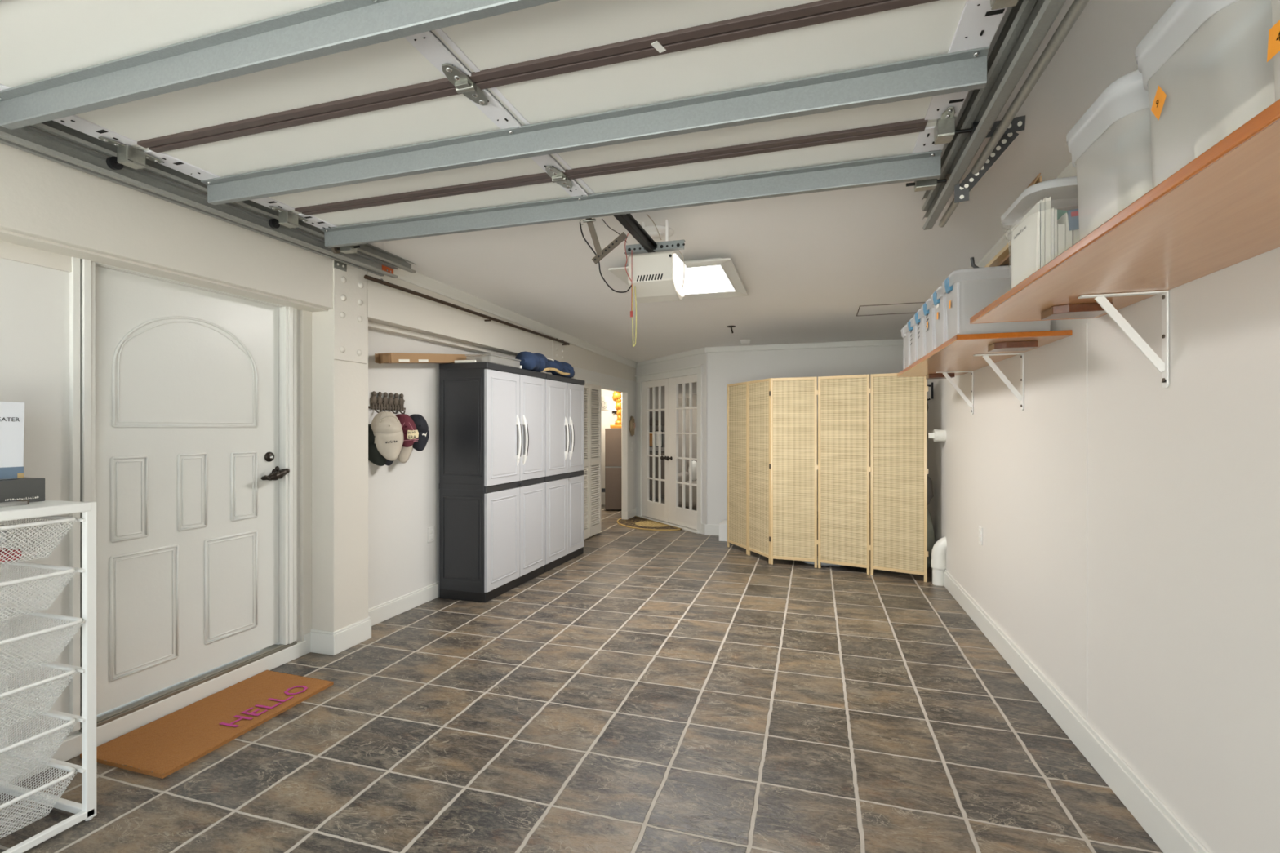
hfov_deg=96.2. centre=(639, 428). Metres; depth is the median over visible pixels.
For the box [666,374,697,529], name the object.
door
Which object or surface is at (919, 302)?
ceiling hatch
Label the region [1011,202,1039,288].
book
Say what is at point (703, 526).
baseboard
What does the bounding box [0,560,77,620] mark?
basket
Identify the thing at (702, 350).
trim
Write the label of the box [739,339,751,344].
smoke detector
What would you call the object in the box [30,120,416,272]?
door track
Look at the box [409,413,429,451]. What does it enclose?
baseball cap
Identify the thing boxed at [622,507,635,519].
baseboard
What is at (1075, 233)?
book
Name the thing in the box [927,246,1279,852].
wall
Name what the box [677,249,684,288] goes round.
wire
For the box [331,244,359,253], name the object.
fixture
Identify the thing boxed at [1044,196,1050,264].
book
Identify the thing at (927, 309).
bin
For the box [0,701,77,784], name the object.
basket
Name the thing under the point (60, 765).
basket
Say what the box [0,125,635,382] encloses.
beam
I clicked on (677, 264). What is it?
light
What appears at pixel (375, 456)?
baseball cap
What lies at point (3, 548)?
striped cloth
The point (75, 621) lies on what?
basket
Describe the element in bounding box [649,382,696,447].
wall
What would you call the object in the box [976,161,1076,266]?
trim
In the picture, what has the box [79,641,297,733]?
trim
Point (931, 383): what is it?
wall hook
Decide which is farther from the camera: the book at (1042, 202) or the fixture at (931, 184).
the fixture at (931, 184)
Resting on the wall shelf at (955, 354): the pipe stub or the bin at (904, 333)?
the bin at (904, 333)
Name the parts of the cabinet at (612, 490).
door, door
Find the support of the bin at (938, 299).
on the wall shelf at (955, 354)
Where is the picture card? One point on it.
(1073, 215)
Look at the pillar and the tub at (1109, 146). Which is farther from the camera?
the pillar
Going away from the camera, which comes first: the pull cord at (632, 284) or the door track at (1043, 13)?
the door track at (1043, 13)
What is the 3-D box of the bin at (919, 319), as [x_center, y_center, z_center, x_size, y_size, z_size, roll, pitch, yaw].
[1.941,-0.575,3.554,0.427,0.315,0.278,0,0,17]
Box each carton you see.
[0,477,44,505]
[374,352,487,364]
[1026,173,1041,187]
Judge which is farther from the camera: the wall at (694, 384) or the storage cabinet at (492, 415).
the wall at (694, 384)
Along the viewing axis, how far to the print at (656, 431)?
10.66 m
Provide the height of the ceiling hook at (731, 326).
0.072 m
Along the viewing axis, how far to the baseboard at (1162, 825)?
2.22 m
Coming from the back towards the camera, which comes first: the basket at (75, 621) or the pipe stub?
the pipe stub
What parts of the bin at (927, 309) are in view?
lid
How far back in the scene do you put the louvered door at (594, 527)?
6.99 m
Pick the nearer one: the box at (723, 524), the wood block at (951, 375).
the wood block at (951, 375)
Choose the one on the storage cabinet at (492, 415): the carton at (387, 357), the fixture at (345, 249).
the carton at (387, 357)
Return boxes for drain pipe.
[930,536,946,586]
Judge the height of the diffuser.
0.003 m
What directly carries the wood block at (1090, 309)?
attached to the wall shelf at (1220, 211)
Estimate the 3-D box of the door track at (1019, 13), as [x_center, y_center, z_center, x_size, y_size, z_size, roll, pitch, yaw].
[0.849,-1.044,1.075,0.042,0.064,3.350,0,0,17]
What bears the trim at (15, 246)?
attached to the wall at (34, 300)
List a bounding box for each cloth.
[0,524,9,544]
[0,547,22,562]
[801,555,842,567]
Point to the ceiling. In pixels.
(806, 264)
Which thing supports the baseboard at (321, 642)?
attached to the wall at (34, 300)
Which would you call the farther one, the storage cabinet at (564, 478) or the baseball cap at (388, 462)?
the storage cabinet at (564, 478)
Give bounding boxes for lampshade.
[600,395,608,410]
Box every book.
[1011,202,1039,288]
[1038,199,1044,268]
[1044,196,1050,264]
[1050,207,1053,260]
[1053,208,1057,258]
[1057,213,1072,250]
[1057,222,1065,256]
[1072,229,1079,244]
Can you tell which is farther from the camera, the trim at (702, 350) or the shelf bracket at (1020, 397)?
the trim at (702, 350)
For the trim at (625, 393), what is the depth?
8.19 m
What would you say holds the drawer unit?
on the floor
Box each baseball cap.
[368,424,386,466]
[370,411,404,461]
[385,459,393,465]
[395,413,418,447]
[397,444,413,463]
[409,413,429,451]
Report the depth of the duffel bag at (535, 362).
5.05 m
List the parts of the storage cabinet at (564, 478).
door, door, rail, panel, handle mount, door, door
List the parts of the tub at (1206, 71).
lid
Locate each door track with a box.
[0,125,398,278]
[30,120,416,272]
[921,0,1035,211]
[922,0,1066,230]
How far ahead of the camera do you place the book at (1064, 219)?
1.70 m
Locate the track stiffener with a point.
(1077, 7)
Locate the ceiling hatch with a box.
[856,302,924,315]
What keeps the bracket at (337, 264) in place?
attached to the steel plate at (350, 286)
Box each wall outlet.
[427,526,434,542]
[978,525,982,545]
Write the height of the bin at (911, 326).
0.315 m
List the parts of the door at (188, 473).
moulding, handle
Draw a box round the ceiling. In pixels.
[368,0,1175,362]
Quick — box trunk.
[817,511,817,555]
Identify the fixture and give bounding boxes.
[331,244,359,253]
[906,173,951,191]
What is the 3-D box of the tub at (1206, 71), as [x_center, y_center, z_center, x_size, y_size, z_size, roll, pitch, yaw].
[1.169,-0.611,0.985,0.440,0.322,0.316,0,0,17]
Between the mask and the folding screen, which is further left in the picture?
the mask
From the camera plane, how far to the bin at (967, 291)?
2.63 m
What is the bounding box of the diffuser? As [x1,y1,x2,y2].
[685,265,734,293]
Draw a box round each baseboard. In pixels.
[303,581,439,655]
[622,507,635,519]
[635,506,705,534]
[705,524,719,535]
[943,568,1209,852]
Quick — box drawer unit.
[0,499,96,852]
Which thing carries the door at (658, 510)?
in the wall at (702, 358)
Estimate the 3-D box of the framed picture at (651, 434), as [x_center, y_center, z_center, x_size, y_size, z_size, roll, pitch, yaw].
[0.193,0.210,10.717,0.130,0.300,0.029,0,0,17]
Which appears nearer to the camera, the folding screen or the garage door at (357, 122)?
the garage door at (357, 122)
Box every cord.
[579,222,631,293]
[630,293,632,316]
[631,284,636,346]
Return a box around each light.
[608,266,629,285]
[672,253,686,296]
[681,257,748,300]
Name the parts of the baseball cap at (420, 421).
crown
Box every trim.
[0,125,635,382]
[0,229,328,311]
[8,640,306,784]
[69,257,297,732]
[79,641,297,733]
[299,310,311,641]
[368,256,637,368]
[368,320,516,359]
[586,380,628,511]
[635,364,703,533]
[636,347,706,366]
[637,515,699,533]
[704,338,903,352]
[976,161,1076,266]
[1083,323,1087,719]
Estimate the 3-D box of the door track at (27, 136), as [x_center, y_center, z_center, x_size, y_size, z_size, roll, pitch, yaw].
[-2.040,-0.978,1.989,0.042,0.064,3.420,0,0,17]
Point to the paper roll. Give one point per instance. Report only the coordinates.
(455, 361)
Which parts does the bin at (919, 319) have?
lid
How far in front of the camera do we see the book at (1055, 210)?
1.71 m
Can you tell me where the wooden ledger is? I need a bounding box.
[984,240,1011,266]
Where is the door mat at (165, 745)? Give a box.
[79,670,333,778]
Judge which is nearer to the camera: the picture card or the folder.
the picture card
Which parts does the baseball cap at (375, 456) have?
crown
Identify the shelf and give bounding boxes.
[0,499,91,521]
[897,329,1072,377]
[969,98,1279,324]
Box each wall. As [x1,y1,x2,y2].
[0,257,551,759]
[572,366,635,539]
[635,352,707,524]
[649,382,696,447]
[707,345,905,524]
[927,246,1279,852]
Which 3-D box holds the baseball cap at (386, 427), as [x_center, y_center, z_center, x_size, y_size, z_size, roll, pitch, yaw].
[-1.634,0.051,3.732,0.200,0.321,0.116,0,0,-38]
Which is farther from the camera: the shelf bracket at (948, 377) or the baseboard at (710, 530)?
the baseboard at (710, 530)
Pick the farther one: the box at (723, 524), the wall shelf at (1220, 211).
the box at (723, 524)
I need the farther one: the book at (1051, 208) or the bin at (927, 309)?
the bin at (927, 309)
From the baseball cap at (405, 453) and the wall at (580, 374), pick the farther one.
the wall at (580, 374)
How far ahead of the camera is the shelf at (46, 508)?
1.82 m
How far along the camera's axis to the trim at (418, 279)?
4.89 m
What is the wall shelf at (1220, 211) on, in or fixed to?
attached to the wall at (1184, 476)
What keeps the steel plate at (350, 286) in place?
attached to the wall at (34, 300)
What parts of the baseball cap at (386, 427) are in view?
crown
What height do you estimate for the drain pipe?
0.415 m
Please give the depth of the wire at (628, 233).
2.92 m
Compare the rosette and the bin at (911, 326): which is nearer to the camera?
the rosette
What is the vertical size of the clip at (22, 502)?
0.014 m
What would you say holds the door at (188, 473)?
in the wall at (34, 300)
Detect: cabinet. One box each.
[439,362,546,602]
[544,373,584,573]
[601,428,621,510]
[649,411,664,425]
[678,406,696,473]
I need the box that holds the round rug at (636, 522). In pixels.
[617,515,682,530]
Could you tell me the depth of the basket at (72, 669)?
1.86 m
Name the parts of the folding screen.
frame, woven panel, woven panel, frame, frame, woven panel, woven panel, frame, frame, woven panel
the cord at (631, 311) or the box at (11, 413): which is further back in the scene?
the cord at (631, 311)
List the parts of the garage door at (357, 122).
roller stem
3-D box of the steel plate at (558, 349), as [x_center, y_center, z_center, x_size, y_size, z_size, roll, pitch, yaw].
[-0.853,-0.835,6.112,0.018,0.250,0.300,0,0,18]
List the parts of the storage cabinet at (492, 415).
panel, panel, door, door, rail, handle mount, handle mount, handle mount, handle mount, door, door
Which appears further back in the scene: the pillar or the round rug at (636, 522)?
the round rug at (636, 522)
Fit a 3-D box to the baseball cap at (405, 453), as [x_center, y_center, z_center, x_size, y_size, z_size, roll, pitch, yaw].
[-1.646,0.117,4.007,0.155,0.253,0.084,0,0,-44]
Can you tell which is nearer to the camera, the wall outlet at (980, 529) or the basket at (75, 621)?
the basket at (75, 621)
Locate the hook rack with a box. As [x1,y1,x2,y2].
[368,391,405,413]
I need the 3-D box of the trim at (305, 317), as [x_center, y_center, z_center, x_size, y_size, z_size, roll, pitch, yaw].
[-1.944,0.310,3.342,0.022,2.000,0.065,0,0,17]
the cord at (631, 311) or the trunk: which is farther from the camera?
the trunk
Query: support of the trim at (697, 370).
attached to the wall at (702, 358)
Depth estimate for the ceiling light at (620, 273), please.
3.76 m
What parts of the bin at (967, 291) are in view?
lid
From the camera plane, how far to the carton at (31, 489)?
1.90 m
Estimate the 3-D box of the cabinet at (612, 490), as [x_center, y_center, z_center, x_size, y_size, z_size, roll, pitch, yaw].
[-0.413,0.647,9.246,0.395,1.285,0.420,0,0,-1]
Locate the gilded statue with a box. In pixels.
[609,391,621,428]
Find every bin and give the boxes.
[900,324,910,368]
[906,317,916,364]
[913,308,924,360]
[921,297,933,355]
[930,285,948,349]
[942,265,1050,341]
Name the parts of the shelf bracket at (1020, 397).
shelf leg, wall leg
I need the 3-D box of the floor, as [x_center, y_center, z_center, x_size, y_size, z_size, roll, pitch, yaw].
[-0.255,1.350,5.355,6.800,0.080,12.300,0,0,17]
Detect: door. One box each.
[0,0,1018,253]
[95,266,289,715]
[583,382,589,538]
[589,383,600,537]
[641,378,668,522]
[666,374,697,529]
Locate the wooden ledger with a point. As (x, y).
(1003, 257)
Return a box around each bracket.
[935,370,973,414]
[954,115,1025,203]
[973,352,1023,410]
[1078,290,1168,387]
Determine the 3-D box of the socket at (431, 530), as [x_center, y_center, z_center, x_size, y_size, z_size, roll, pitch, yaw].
[-1.586,0.810,4.375,0.006,0.076,0.032,0,0,17]
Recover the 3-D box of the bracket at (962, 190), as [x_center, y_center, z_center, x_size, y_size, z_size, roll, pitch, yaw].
[1.279,-0.982,2.102,0.179,0.203,0.248,0,0,17]
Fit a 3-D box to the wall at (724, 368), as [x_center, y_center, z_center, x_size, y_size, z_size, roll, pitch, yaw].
[2.008,0.060,6.748,2.480,2.500,0.120,0,0,17]
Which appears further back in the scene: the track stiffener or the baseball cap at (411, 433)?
the baseball cap at (411, 433)
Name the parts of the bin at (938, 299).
lid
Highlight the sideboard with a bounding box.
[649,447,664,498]
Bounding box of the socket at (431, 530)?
[430,528,433,539]
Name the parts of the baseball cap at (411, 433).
crown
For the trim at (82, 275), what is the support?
attached to the wall at (34, 300)
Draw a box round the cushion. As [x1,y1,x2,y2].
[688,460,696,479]
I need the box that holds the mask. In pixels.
[629,416,635,435]
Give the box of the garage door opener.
[579,213,686,302]
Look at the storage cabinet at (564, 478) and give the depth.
5.55 m
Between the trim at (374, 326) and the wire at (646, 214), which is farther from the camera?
the trim at (374, 326)
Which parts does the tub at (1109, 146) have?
lid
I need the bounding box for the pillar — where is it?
[311,309,368,631]
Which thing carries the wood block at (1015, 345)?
attached to the wall shelf at (955, 354)
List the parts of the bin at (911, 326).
lid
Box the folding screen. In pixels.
[727,373,928,582]
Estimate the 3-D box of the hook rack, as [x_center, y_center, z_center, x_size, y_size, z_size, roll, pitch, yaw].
[-1.707,-0.172,3.933,0.063,0.147,0.335,0,0,18]
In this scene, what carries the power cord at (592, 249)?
hanging from the garage door opener
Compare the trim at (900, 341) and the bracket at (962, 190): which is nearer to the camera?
the bracket at (962, 190)
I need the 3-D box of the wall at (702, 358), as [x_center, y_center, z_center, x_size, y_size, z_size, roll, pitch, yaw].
[0.418,0.060,7.855,0.120,2.500,1.820,0,0,-30]
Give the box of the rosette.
[644,225,674,239]
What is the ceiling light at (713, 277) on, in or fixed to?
attached to the ceiling
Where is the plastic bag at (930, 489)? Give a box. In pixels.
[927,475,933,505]
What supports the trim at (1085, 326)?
attached to the wall at (1184, 476)
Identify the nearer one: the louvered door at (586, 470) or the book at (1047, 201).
the book at (1047, 201)
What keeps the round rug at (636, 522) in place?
on the floor
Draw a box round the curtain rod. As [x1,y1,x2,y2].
[364,275,569,345]
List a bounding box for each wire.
[601,218,626,242]
[624,233,631,280]
[646,213,661,239]
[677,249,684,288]
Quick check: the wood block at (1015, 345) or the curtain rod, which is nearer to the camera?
the wood block at (1015, 345)
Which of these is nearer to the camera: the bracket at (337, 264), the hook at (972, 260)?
the hook at (972, 260)
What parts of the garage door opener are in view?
straight arm, curved arm, rail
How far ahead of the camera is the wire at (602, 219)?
2.79 m
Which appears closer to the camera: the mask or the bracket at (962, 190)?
the bracket at (962, 190)
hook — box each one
[726,325,735,333]
[927,382,933,439]
[969,257,1008,267]
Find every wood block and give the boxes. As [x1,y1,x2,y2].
[925,373,954,379]
[987,340,1037,351]
[1040,302,1112,319]
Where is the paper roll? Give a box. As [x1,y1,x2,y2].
[454,360,475,363]
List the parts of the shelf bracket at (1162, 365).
shelf leg, wall leg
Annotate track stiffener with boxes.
[938,0,1089,226]
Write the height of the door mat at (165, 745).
0.021 m
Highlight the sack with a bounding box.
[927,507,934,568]
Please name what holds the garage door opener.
hanging from the ceiling
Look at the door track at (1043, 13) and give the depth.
1.64 m
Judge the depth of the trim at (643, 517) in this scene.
7.61 m
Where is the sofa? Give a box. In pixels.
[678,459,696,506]
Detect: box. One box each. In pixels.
[0,401,24,479]
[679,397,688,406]
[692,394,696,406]
[719,520,727,541]
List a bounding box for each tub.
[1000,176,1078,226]
[1066,69,1152,240]
[1134,0,1275,188]
[1266,0,1279,102]
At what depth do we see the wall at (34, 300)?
2.28 m
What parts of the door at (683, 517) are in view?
knob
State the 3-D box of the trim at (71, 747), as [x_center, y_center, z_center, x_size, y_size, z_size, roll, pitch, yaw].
[-2.163,1.269,2.705,0.088,0.082,1.320,0,0,17]
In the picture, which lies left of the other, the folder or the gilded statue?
the gilded statue
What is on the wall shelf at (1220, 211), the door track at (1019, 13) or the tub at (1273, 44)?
the tub at (1273, 44)
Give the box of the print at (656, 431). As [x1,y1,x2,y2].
[656,431,657,446]
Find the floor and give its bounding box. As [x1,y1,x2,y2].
[0,497,1163,852]
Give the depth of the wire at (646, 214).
2.91 m
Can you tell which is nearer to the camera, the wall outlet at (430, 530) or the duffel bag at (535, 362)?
the wall outlet at (430, 530)
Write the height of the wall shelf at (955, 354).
0.025 m
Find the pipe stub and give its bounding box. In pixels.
[928,429,946,441]
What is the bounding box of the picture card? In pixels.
[1066,208,1079,231]
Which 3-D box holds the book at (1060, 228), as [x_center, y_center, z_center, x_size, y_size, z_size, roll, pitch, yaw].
[1.275,-0.536,1.780,0.018,0.145,0.152,0,0,17]
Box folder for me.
[1057,209,1067,219]
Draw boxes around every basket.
[0,515,77,565]
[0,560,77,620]
[0,607,84,677]
[0,654,78,729]
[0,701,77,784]
[0,748,77,839]
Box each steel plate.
[333,259,367,364]
[552,337,565,362]
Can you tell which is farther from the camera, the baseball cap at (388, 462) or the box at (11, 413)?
the baseball cap at (388, 462)
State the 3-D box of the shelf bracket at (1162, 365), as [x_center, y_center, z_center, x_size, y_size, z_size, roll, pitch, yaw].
[1.523,-0.276,1.812,0.232,0.302,0.028,0,0,17]
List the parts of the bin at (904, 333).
lid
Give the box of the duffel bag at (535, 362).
[513,351,574,377]
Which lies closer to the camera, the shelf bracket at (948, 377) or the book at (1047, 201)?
the book at (1047, 201)
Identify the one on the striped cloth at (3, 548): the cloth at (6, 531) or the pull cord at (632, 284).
the cloth at (6, 531)

